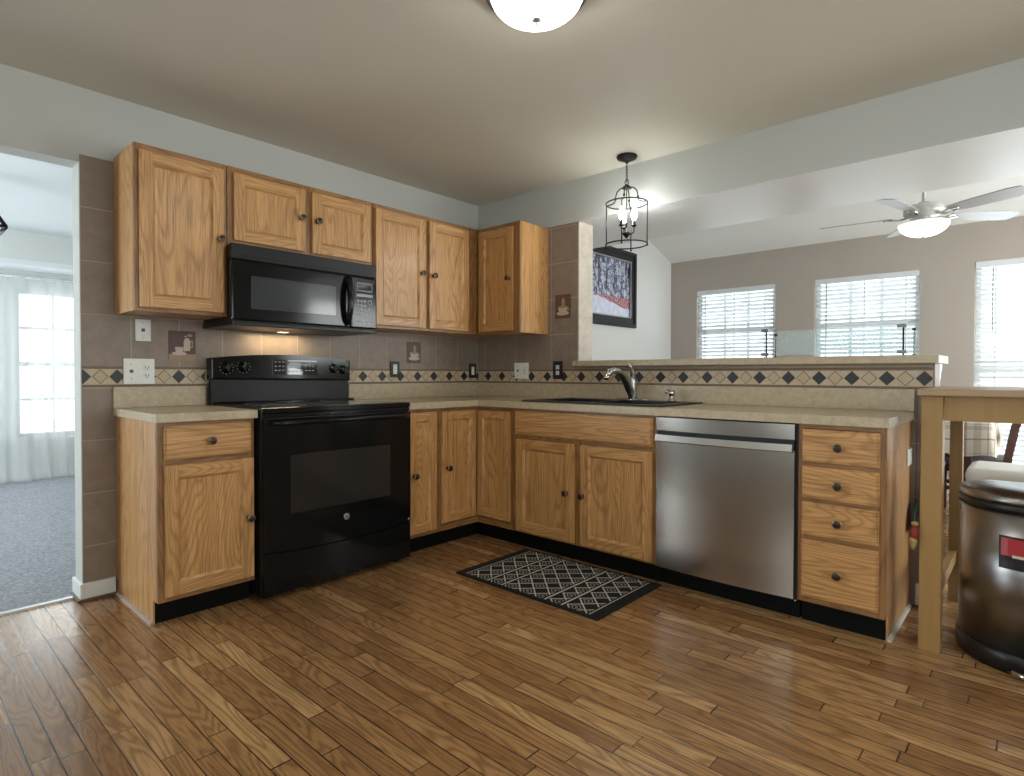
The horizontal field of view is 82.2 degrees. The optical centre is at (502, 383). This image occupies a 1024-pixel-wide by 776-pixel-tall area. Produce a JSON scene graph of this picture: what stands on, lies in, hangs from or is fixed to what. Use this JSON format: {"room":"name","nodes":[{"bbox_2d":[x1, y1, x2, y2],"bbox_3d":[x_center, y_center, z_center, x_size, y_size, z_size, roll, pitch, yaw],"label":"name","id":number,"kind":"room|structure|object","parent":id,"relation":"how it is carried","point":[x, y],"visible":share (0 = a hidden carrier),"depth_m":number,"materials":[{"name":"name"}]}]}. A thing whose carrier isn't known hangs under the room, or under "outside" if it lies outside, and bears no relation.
{"room":"kitchen","nodes":[
{"label":"kitchen","id":0,"kind":"room"},
{"bbox_2d":[0,153,72,275],"bbox_3d":[-3.588,-1.290,4.377,4.280,0.370,5.500,1,1,43],"label":"ceiling","id":1,"kind":"structure","parent":0,"point":[36,196],"depth_m":4.62,"materials":[{"name":"paint"}]},
{"bbox_2d":[0,216,7,235],"bbox_3d":[-3.544,-1.226,3.895,0.350,0.385,0.350,1,1,43],"label":"chandelier","id":2,"kind":"object","parent":1,"relation":"hanging from","point":[3,225],"visible":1,"depth_m":3.90,"materials":[{"name":"metal"}]},
{"bbox_2d":[0,228,72,264],"bbox_3d":[-4.744,-1.309,5.440,0.060,0.270,5.500,1,1,43],"label":"wall","id":3,"kind":"structure","parent":0,"point":[15,244],"depth_m":5.66,"materials":[{"name":"paint"}]},
{"bbox_2d":[0,268,74,472],"bbox_3d":[-5.062,-0.072,5.750,0.120,2.115,5.500,1,1,43],"label":"curtain","id":4,"kind":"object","parent":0,"point":[21,455],"depth_m":5.86,"materials":[{"name":"fabric"}]},
{"bbox_2d":[0,274,72,282],"bbox_3d":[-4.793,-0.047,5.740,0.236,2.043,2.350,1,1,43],"label":"curtain rod","id":5,"kind":"object","parent":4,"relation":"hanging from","point":[0,274],"visible":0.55,"depth_m":5.89,"materials":[{"name":"white metal"}]},
{"bbox_2d":[0,466,74,481],"bbox_3d":[-5.015,0.932,5.720,0.014,0.092,5.260,1,1,43],"label":"baseboard","id":6,"kind":"structure","parent":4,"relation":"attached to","point":[70,470],"depth_m":5.99,"materials":[{"name":"white wood"}]},
{"bbox_2d":[12,289,73,440],"bbox_3d":[-4.594,-0.191,6.228,0.140,1.520,0.980,1,1,43],"label":"window","id":7,"kind":"structure","parent":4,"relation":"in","point":[67,433],"depth_m":6.06,"materials":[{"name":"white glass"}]},
{"bbox_2d":[0,63,670,383],"bbox_3d":[-0.667,-0.733,4.312,0.120,3.500,8.150,1,1,43],"label":"wall","id":8,"kind":"structure","parent":0,"point":[42,114],"depth_m":3.27,"materials":[{"name":"grey paint"}]},
{"bbox_2d":[0,144,82,582],"bbox_3d":[-2.481,-0.042,2.348,0.130,2.000,1.290,1,1,43],"label":"trim","id":9,"kind":"structure","parent":8,"relation":"attached to","point":[6,149],"depth_m":2.80,"materials":[{"name":"grey paint"}]},
{"bbox_2d":[69,592,116,603],"bbox_3d":[-2.007,1.030,2.872,0.171,0.013,0.158,1,1,43],"label":"trim","id":10,"kind":"structure","parent":8,"relation":"attached to","point":[75,597],"depth_m":2.81,"materials":[{"name":"wood"}]},
{"bbox_2d":[72,576,115,599],"bbox_3d":[-2.007,0.987,2.880,0.159,0.073,0.146,1,1,43],"label":"baseboard","id":11,"kind":"structure","parent":8,"relation":"attached to","point":[107,585],"depth_m":2.83,"materials":[{"name":"white wood"}]},
{"bbox_2d":[81,366,204,386],"bbox_3d":[-1.810,-0.034,2.984,0.013,0.101,0.555,1,1,43],"label":"trim","id":12,"kind":"structure","parent":8,"relation":"attached to","point":[92,376],"depth_m":3.00,"materials":[{"name":"tile"}]},
{"bbox_2d":[79,154,477,591],"bbox_3d":[-1.099,-0.034,3.760,0.008,2.117,2.660,1,1,43],"label":"tiled wall","id":13,"kind":"structure","parent":8,"relation":"attached to","point":[107,338],"depth_m":2.87,"materials":[{"name":"brown tile"}]},
{"bbox_2d":[123,358,154,383],"bbox_3d":[-1.828,-0.059,2.948,0.008,0.128,0.138,1,1,43],"label":"outlet plate","id":14,"kind":"object","parent":13,"relation":"attached to","point":[135,371],"visible":1,"depth_m":2.94,"materials":[{"name":"white plastic"}]},
{"bbox_2d":[144,365,149,369],"bbox_3d":[-1.802,-0.079,2.971,0.003,0.028,0.030,1,1,43],"label":"receptacle","id":15,"kind":"object","parent":14,"relation":"attached to","point":[146,367],"depth_m":2.97,"materials":[{"name":"white plastic"}]},
{"bbox_2d":[144,373,149,377],"bbox_3d":[-1.803,-0.039,2.972,0.003,0.028,0.030,1,1,43],"label":"receptacle","id":16,"kind":"object","parent":14,"relation":"attached to","point":[146,375],"depth_m":2.97,"materials":[{"name":"white plastic"}]},
{"bbox_2d":[135,319,150,340],"bbox_3d":[-1.818,-0.267,2.963,0.008,0.110,0.070,1,1,43],"label":"phone jack plate","id":17,"kind":"object","parent":13,"relation":"attached to","point":[142,326],"visible":1,"depth_m":2.96,"materials":[{"name":"white plastic"}]},
{"bbox_2d":[112,386,205,407],"bbox_3d":[-1.760,0.068,3.022,0.021,0.103,0.428,1,1,43],"label":"backsplash","id":18,"kind":"structure","parent":13,"relation":"attached to","point":[151,396],"depth_m":3.00,"materials":[{"name":"beige laminate"}]},
{"bbox_2d":[113,141,226,319],"bbox_3d":[-1.629,-0.717,2.897,0.363,0.762,0.411,1,1,43],"label":"upper cabinet","id":19,"kind":"object","parent":13,"relation":"attached to","point":[170,237],"visible":1,"depth_m":2.78,"materials":[{"name":"brown wood"}]},
{"bbox_2d":[169,330,195,360],"bbox_3d":[-1.694,-0.197,3.100,0.006,0.156,0.131,1,1,43],"label":"tile","id":20,"kind":"structure","parent":13,"relation":"attached to","point":[182,344],"depth_m":3.10,"materials":[{"name":"brown tile"}]},
{"bbox_2d":[226,166,371,264],"bbox_3d":[-1.193,-0.904,3.368,0.363,0.399,0.868,1,1,43],"label":"upper cabinet","id":21,"kind":"object","parent":13,"relation":"attached to","point":[264,211],"visible":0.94,"depth_m":3.21,"materials":[{"name":"brown wood"}]},
{"bbox_2d":[203,242,375,335],"bbox_3d":[-1.174,-0.497,3.321,0.462,0.408,0.858,1,1,43],"label":"microwave","id":22,"kind":"object","parent":21,"relation":"attached to","point":[269,290],"visible":1,"depth_m":3.15,"materials":[{"name":"black plastic"}]},
{"bbox_2d":[357,299,365,315],"bbox_3d":[-0.829,-0.441,3.439,0.002,0.095,0.057,1,1,43],"label":"keypad","id":23,"kind":"object","parent":22,"relation":"on","point":[361,303],"depth_m":3.44,"materials":[{"name":"grey plastic"}]},
{"bbox_2d":[390,361,399,376],"bbox_3d":[-0.756,-0.097,4.111,0.009,0.110,0.078,1,1,43],"label":"outlet plate","id":24,"kind":"object","parent":13,"relation":"attached to","point":[394,365],"visible":1,"depth_m":4.11,"materials":[{"name":"black plastic"}]},
{"bbox_2d":[393,365,396,373],"bbox_3d":[-0.755,-0.097,4.110,0.003,0.066,0.032,1,1,43],"label":"receptacle","id":25,"kind":"object","parent":24,"relation":"attached to","point":[394,366],"depth_m":4.11,"materials":[{"name":"white plastic"}]},
{"bbox_2d":[407,342,420,362],"bbox_3d":[-0.643,-0.221,4.242,0.006,0.153,0.126,1,1,43],"label":"tile","id":26,"kind":"structure","parent":13,"relation":"attached to","point":[413,348],"depth_m":4.24,"materials":[{"name":"brown tile"}]},
{"bbox_2d":[409,345,419,359],"bbox_3d":[-0.641,-0.220,4.241,0.002,0.112,0.102,1,1,43],"label":"cup","id":27,"kind":"object","parent":26,"relation":"on","point":[414,350],"depth_m":4.24,"materials":[{"name":"beige ceramic"}]},
{"bbox_2d":[372,203,477,335],"bbox_3d":[-0.587,-0.732,4.029,0.363,0.762,0.914,1,1,43],"label":"upper cabinet","id":28,"kind":"object","parent":13,"relation":"attached to","point":[426,279],"visible":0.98,"depth_m":3.88,"materials":[{"name":"brown wood"}]},
{"bbox_2d":[469,364,475,377],"bbox_3d":[-0.240,-0.098,4.672,0.008,0.112,0.075,1,1,43],"label":"light switch","id":29,"kind":"object","parent":13,"relation":"attached to","point":[472,367],"visible":1,"depth_m":4.67,"materials":[{"name":"black plastic"}]},
{"bbox_2d":[205,367,477,385],"bbox_3d":[-0.912,-0.047,3.960,0.013,0.101,2.097,1,1,43],"label":"trim","id":30,"kind":"structure","parent":8,"relation":"attached to","point":[357,376],"depth_m":4.22,"materials":[{"name":"tile"}]},
{"bbox_2d":[593,246,636,327],"bbox_3d":[1.048,-1.011,6.046,0.047,0.820,1.230,1,1,43],"label":"framed picture","id":31,"kind":"object","parent":8,"relation":"attached to","point":[614,270],"visible":0.53,"depth_m":6.19,"materials":[{"name":"black wood"}]},
{"bbox_2d":[0,475,1023,775],"bbox_3d":[-0.499,1.051,3.773,9.700,0.068,8.750,1,1,43],"label":"floor","id":32,"kind":"structure","parent":0,"point":[413,665],"depth_m":2.05,"materials":[{"name":"brown wood"}]},
{"bbox_2d":[0,596,72,615],"bbox_3d":[-2.505,1.068,2.351,0.025,0.070,1.340,1,1,43],"label":"trim","id":33,"kind":"structure","parent":32,"relation":"on","point":[70,597],"depth_m":2.71,"materials":[{"name":"metal"}]},
{"bbox_2d":[115,416,255,625],"bbox_3d":[-1.529,0.601,2.815,0.653,0.874,0.429,1,1,43],"label":"base cabinet","id":34,"kind":"object","parent":32,"relation":"on","point":[185,517],"visible":0.96,"depth_m":2.63,"materials":[{"name":"brown wood"}]},
{"bbox_2d":[112,386,257,422],"bbox_3d":[-1.532,0.091,2.815,0.636,0.142,0.432,1,1,43],"label":"countertop","id":35,"kind":"structure","parent":34,"relation":"on","point":[153,404],"depth_m":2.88,"materials":[{"name":"beige laminate"}]},
{"bbox_2d":[207,355,410,598],"bbox_3d":[-1.044,0.435,3.262,0.706,1.194,0.881,1,1,43],"label":"electric range","id":36,"kind":"object","parent":32,"relation":"on","point":[332,470],"visible":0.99,"depth_m":3.08,"materials":[{"name":"black metal"}]},
{"bbox_2d":[213,399,409,413],"bbox_3d":[-1.043,0.124,3.260,0.572,0.030,0.877,1,1,43],"label":"cooktop","id":37,"kind":"object","parent":36,"relation":"in","point":[289,406],"depth_m":3.13,"materials":[{"name":"black glass"}]},
{"bbox_2d":[409,408,437,551],"bbox_3d":[-0.692,0.589,3.724,0.653,0.874,0.258,1,1,43],"label":"base cabinet","id":38,"kind":"object","parent":32,"relation":"on","point":[424,422],"visible":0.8,"depth_m":3.55,"materials":[{"name":"brown wood"}]},
{"bbox_2d":[431,406,519,546],"bbox_3d":[-0.186,0.584,4.081,0.913,0.874,0.946,1,1,43],"label":"base cabinet","id":39,"kind":"object","parent":32,"relation":"on","point":[475,443],"visible":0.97,"depth_m":3.77,"materials":[{"name":"brown wood"}]},
{"bbox_2d":[348,382,914,427],"bbox_3d":[0.461,0.088,3.301,2.910,0.142,1.208,1,1,43],"label":"countertop","id":40,"kind":"structure","parent":39,"relation":"on","point":[857,407],"depth_m":3.25,"materials":[{"name":"beige laminate"}]},
{"bbox_2d":[522,398,702,406],"bbox_3d":[0.640,0.204,3.536,0.933,0.194,0.530,1,1,43],"label":"sink","id":41,"kind":"object","parent":40,"relation":"in","point":[594,401],"visible":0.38,"depth_m":3.49,"materials":[{"name":"black metal"}]},
{"bbox_2d":[556,400,595,401],"bbox_3d":[0.464,0.207,3.665,0.397,0.184,0.367,1,1,43],"label":"basin","id":42,"kind":"object","parent":41,"relation":"in","point":[556,400],"depth_m":3.84,"materials":[{"name":"black metal"}]},
{"bbox_2d":[613,402,668,404],"bbox_3d":[0.782,0.212,3.373,0.407,0.184,0.367,1,1,43],"label":"basin","id":43,"kind":"object","parent":41,"relation":"in","point":[644,403],"depth_m":3.51,"materials":[{"name":"black metal"}]},
{"bbox_2d":[665,390,675,401],"bbox_3d":[0.987,0.073,3.473,0.048,0.072,0.098,1,1,43],"label":"soap dispenser","id":44,"kind":"object","parent":41,"relation":"on","point":[671,393],"visible":1,"depth_m":3.48,"materials":[{"name":"silver metal"}]},
{"bbox_2d":[603,363,647,400],"bbox_3d":[0.712,-0.008,3.557,0.216,0.230,0.349,1,1,43],"label":"faucet","id":45,"kind":"object","parent":40,"relation":"on","point":[630,384],"visible":0.98,"depth_m":3.61,"materials":[{"name":"silver metal"}]},
{"bbox_2d":[456,548,661,620],"bbox_3d":[0.279,1.032,3.097,0.910,0.010,0.590,1,1,43],"label":"rug","id":46,"kind":"object","parent":32,"relation":"on","point":[588,591],"visible":1,"depth_m":3.03,"materials":[{"name":"black fabric"}]},
{"bbox_2d":[513,408,662,581],"bbox_3d":[0.612,0.594,3.545,0.982,0.874,0.653,1,1,43],"label":"base cabinet","id":47,"kind":"object","parent":32,"relation":"on","point":[584,483],"visible":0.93,"depth_m":3.28,"materials":[{"name":"brown wood"}]},
{"bbox_2d":[655,416,801,617],"bbox_3d":[1.207,0.605,2.964,0.670,0.872,0.621,1,1,43],"label":"dishwasher","id":48,"kind":"object","parent":32,"relation":"on","point":[727,490],"visible":0.95,"depth_m":2.73,"materials":[{"name":"silver metal"}]},
{"bbox_2d":[660,416,796,423],"bbox_3d":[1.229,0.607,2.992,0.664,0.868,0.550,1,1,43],"label":"control panel","id":49,"kind":"object","parent":48,"relation":"in","point":[660,416],"depth_m":2.77,"materials":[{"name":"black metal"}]},
{"bbox_2d":[797,421,911,642],"bbox_3d":[1.595,0.610,2.641,0.338,0.874,0.653,1,1,43],"label":"base cabinet","id":50,"kind":"object","parent":32,"relation":"on","point":[854,489],"visible":0.97,"depth_m":2.44,"materials":[{"name":"brown wood"}]},
{"bbox_2d":[906,448,911,466],"bbox_3d":[1.878,0.341,2.707,0.008,0.076,0.115,1,1,43],"label":"outlet plate","id":51,"kind":"object","parent":50,"relation":"attached to","point":[909,451],"visible":1,"depth_m":2.68,"materials":[{"name":"white plastic"}]},
{"bbox_2d":[963,456,971,481],"bbox_3d":[3.274,0.643,4.963,1.330,0.745,0.900,1,1,43],"label":"dining table","id":52,"kind":"object","parent":32,"relation":"on","point":[968,459],"visible":0.02,"depth_m":4.33,"materials":[{"name":"brown wood"}]},
{"bbox_2d":[945,421,1002,458],"bbox_3d":[3.274,0.394,4.962,1.435,0.256,1.023,1,1,43],"label":"tablecloth","id":53,"kind":"object","parent":52,"relation":"on","point":[980,438],"visible":0.16,"depth_m":4.21,"materials":[{"name":"beige fabric"}]},
{"bbox_2d":[917,386,1023,653],"bbox_3d":[2.353,0.541,2.174,1.250,1.030,0.820,1,1,43],"label":"bar table","id":54,"kind":"object","parent":32,"relation":"on","point":[956,405],"visible":0.85,"depth_m":2.29,"materials":[{"name":"brown wood"}]},
{"bbox_2d":[909,401,918,548],"bbox_3d":[1.625,0.354,2.315,0.031,0.608,0.037,1,1,43],"label":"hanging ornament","id":55,"kind":"object","parent":54,"relation":"hanging from","point":[913,538],"visible":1,"depth_m":2.31,"materials":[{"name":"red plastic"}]},
{"bbox_2d":[944,424,1020,506],"bbox_3d":[3.705,0.523,4.525,0.605,1.000,0.420,1,1,43],"label":"dining chair","id":56,"kind":"object","parent":32,"relation":"on","point":[1007,457],"visible":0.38,"depth_m":4.34,"materials":[{"name":"brown wood"}]},
{"bbox_2d":[945,453,1003,463],"bbox_3d":[3.651,0.592,4.575,0.460,0.060,0.400,1,1,43],"label":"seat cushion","id":57,"kind":"object","parent":56,"relation":"on","point":[1000,458],"depth_m":4.45,"materials":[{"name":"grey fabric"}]},
{"bbox_2d":[955,480,1023,679],"bbox_3d":[1.991,0.724,2.183,0.498,0.662,0.443,1,1,43],"label":"bin","id":58,"kind":"object","parent":32,"relation":"on","point":[989,625],"visible":1,"depth_m":2.18,"materials":[{"name":"silver metal"}]},
{"bbox_2d":[965,461,1023,482],"bbox_3d":[3.242,0.774,3.417,0.840,0.530,0.460,1,1,43],"label":"ottoman","id":59,"kind":"object","parent":32,"relation":"on","point":[978,470],"visible":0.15,"depth_m":3.48,"materials":[{"name":"fabric"}]},
{"bbox_2d":[0,0,1023,205],"bbox_3d":[0.160,-1.399,1.197,5.300,0.060,4.700,1,1,43],"label":"ceiling","id":60,"kind":"structure","parent":0,"point":[448,98],"depth_m":2.58,"materials":[{"name":"paint"}]},
{"bbox_2d":[485,0,586,31],"bbox_3d":[0.117,-1.306,2.020,0.388,0.150,0.388,1,1,43],"label":"ceiling light","id":61,"kind":"object","parent":60,"relation":"attached to","point":[526,15],"visible":1,"depth_m":2.01,"materials":[{"name":"white glass"}]},
{"bbox_2d":[605,152,647,251],"bbox_3d":[0.766,-1.121,3.633,0.263,0.567,0.263,1,1,43],"label":"pendant lantern","id":62,"kind":"object","parent":60,"relation":"hanging from","point":[627,157],"visible":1,"depth_m":3.61,"materials":[{"name":"metal"}]},
{"bbox_2d":[478,58,1023,248],"bbox_3d":[2.024,-1.757,3.216,5.300,1.308,0.803,1,1,43],"label":"wall header","id":63,"kind":"structure","parent":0,"point":[965,129],"depth_m":3.18,"materials":[{"name":"grey paint"}]},
{"bbox_2d":[649,175,1023,262],"bbox_3d":[3.192,-1.880,4.482,5.300,1.003,2.650,1,1,43],"label":"ceiling","id":64,"kind":"structure","parent":0,"point":[800,229],"depth_m":5.81,"materials":[{"name":"paint"}]},
{"bbox_2d":[820,185,1023,238],"bbox_3d":[3.054,-1.484,4.321,1.272,0.857,1.288,1,1,43],"label":"ceiling fan","id":65,"kind":"object","parent":64,"relation":"hanging from","point":[925,217],"visible":0.96,"depth_m":4.21,"materials":[{"name":"white metal"}]},
{"bbox_2d":[671,216,1023,483],"bbox_3d":[4.045,-0.241,5.438,5.300,2.500,0.120,1,1,43],"label":"wall","id":66,"kind":"structure","parent":0,"point":[946,260],"depth_m":5.75,"materials":[{"name":"beige paint"}]},
{"bbox_2d":[699,289,775,357],"bbox_3d":[2.652,-0.588,6.689,0.948,0.990,0.140,1,1,43],"label":"window","id":67,"kind":"structure","parent":66,"relation":"in","point":[774,289],"depth_m":6.79,"materials":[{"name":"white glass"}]},
{"bbox_2d":[697,284,775,358],"bbox_3d":[2.635,-0.598,6.671,0.876,0.966,0.068,1,1,43],"label":"window blind","id":68,"kind":"object","parent":67,"relation":"attached to","point":[729,291],"visible":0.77,"depth_m":6.65,"materials":[{"name":"white plastic"}]},
{"bbox_2d":[816,276,919,355],"bbox_3d":[3.595,-0.573,5.821,0.959,0.990,0.140,1,1,43],"label":"window","id":69,"kind":"structure","parent":66,"relation":"in","point":[916,276],"depth_m":5.78,"materials":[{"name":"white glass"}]},
{"bbox_2d":[815,270,919,356],"bbox_3d":[3.578,-0.582,5.803,0.887,0.966,0.068,1,1,43],"label":"window blind","id":70,"kind":"object","parent":69,"relation":"attached to","point":[913,273],"visible":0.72,"depth_m":5.78,"materials":[{"name":"white plastic"}]},
{"bbox_2d":[974,268,1023,439],"bbox_3d":[4.658,-0.115,4.848,1.255,1.910,0.140,1,1,43],"label":"window","id":71,"kind":"structure","parent":66,"relation":"in","point":[975,354],"depth_m":5.24,"materials":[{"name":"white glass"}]},
{"bbox_2d":[975,257,1023,461],"bbox_3d":[4.642,-0.125,4.830,1.183,1.886,0.068,1,1,43],"label":"window blind","id":72,"kind":"object","parent":71,"relation":"attached to","point":[1013,261],"visible":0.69,"depth_m":5.11,"materials":[{"name":"white plastic"}]},
{"bbox_3d":[0.951,-0.043,3.790,2.985,2.142,0.160,1,1,43],"label":"wall","id":73,"kind":"structure","parent":0,"visible":0},
{"bbox_2d":[578,221,592,360],"bbox_3d":[0.579,-0.637,4.119,0.008,0.963,0.168,1,1,43],"label":"tile column","id":74,"kind":"structure","parent":73,"relation":"attached to","point":[585,231],"depth_m":4.11,"materials":[{"name":"white tile"}]},
{"bbox_2d":[478,221,939,604],"bbox_3d":[0.954,-0.042,3.781,2.985,2.141,0.168,1,1,43],"label":"tiled wall","id":75,"kind":"structure","parent":73,"relation":"attached to","point":[560,343],"depth_m":4.16,"materials":[{"name":"tile"}]},
{"bbox_2d":[450,220,547,337],"bbox_3d":[-0.058,-0.736,4.342,0.711,0.762,0.363,1,1,43],"label":"upper cabinet","id":76,"kind":"object","parent":75,"relation":"attached to","point":[512,256],"visible":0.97,"depth_m":4.12,"materials":[{"name":"brown wood"}]},
{"bbox_2d":[514,363,528,378],"bbox_3d":[0.139,-0.093,4.404,0.140,0.120,0.009,1,1,43],"label":"outlet plate","id":77,"kind":"object","parent":75,"relation":"attached to","point":[521,370],"visible":1,"depth_m":4.40,"materials":[{"name":"white plastic"}]},
{"bbox_2d":[553,361,562,378],"bbox_3d":[0.390,-0.093,4.173,0.082,0.128,0.008,1,1,43],"label":"outlet plate","id":78,"kind":"object","parent":75,"relation":"attached to","point":[557,365],"visible":1,"depth_m":4.17,"materials":[{"name":"black plastic"}]},
{"bbox_2d":[555,294,570,318],"bbox_3d":[0.423,-0.541,4.145,0.135,0.170,0.006,1,1,43],"label":"tile","id":79,"kind":"structure","parent":75,"relation":"attached to","point":[562,302],"depth_m":4.14,"materials":[{"name":"brown tile"}]},
{"bbox_2d":[348,382,914,410],"bbox_3d":[0.461,0.069,3.301,2.910,0.103,1.208,1,1,43],"label":"backsplash","id":80,"kind":"structure","parent":75,"relation":"attached to","point":[841,398],"depth_m":3.52,"materials":[{"name":"beige laminate"}]},
{"bbox_2d":[478,368,932,388],"bbox_3d":[0.896,-0.040,3.723,2.976,0.101,0.013,1,1,43],"label":"trim","id":81,"kind":"structure","parent":75,"relation":"attached to","point":[879,378],"depth_m":3.25,"materials":[{"name":"tile"}]},
{"bbox_2d":[912,424,920,526],"bbox_3d":[1.910,0.439,2.701,0.025,0.495,0.128,1,1,43],"label":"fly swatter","id":82,"kind":"object","parent":75,"relation":"hanging from","point":[913,516],"visible":0.44,"depth_m":2.73,"materials":[{"name":"green plastic"}]},
{"bbox_2d":[915,583,918,605],"bbox_3d":[2.027,0.991,2.797,0.077,0.101,0.184,1,1,43],"label":"baseboard","id":83,"kind":"structure","parent":75,"relation":"attached to","point":[916,584],"depth_m":2.75,"materials":[{"name":"white wood"}]},
{"bbox_2d":[572,355,947,368],"bbox_3d":[1.347,-0.115,3.477,2.034,0.057,0.362,1,1,43],"label":"countertop","id":84,"kind":"structure","parent":73,"relation":"on","point":[886,361],"depth_m":3.13,"materials":[{"name":"beige laminate"}]},
{"bbox_2d":[761,324,915,357],"bbox_3d":[1.803,-0.226,3.206,0.747,0.175,0.034,1,1,43],"label":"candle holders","id":85,"kind":"object","parent":84,"relation":"on","point":[903,326],"visible":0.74,"depth_m":2.98,"materials":[{"name":"metal"}]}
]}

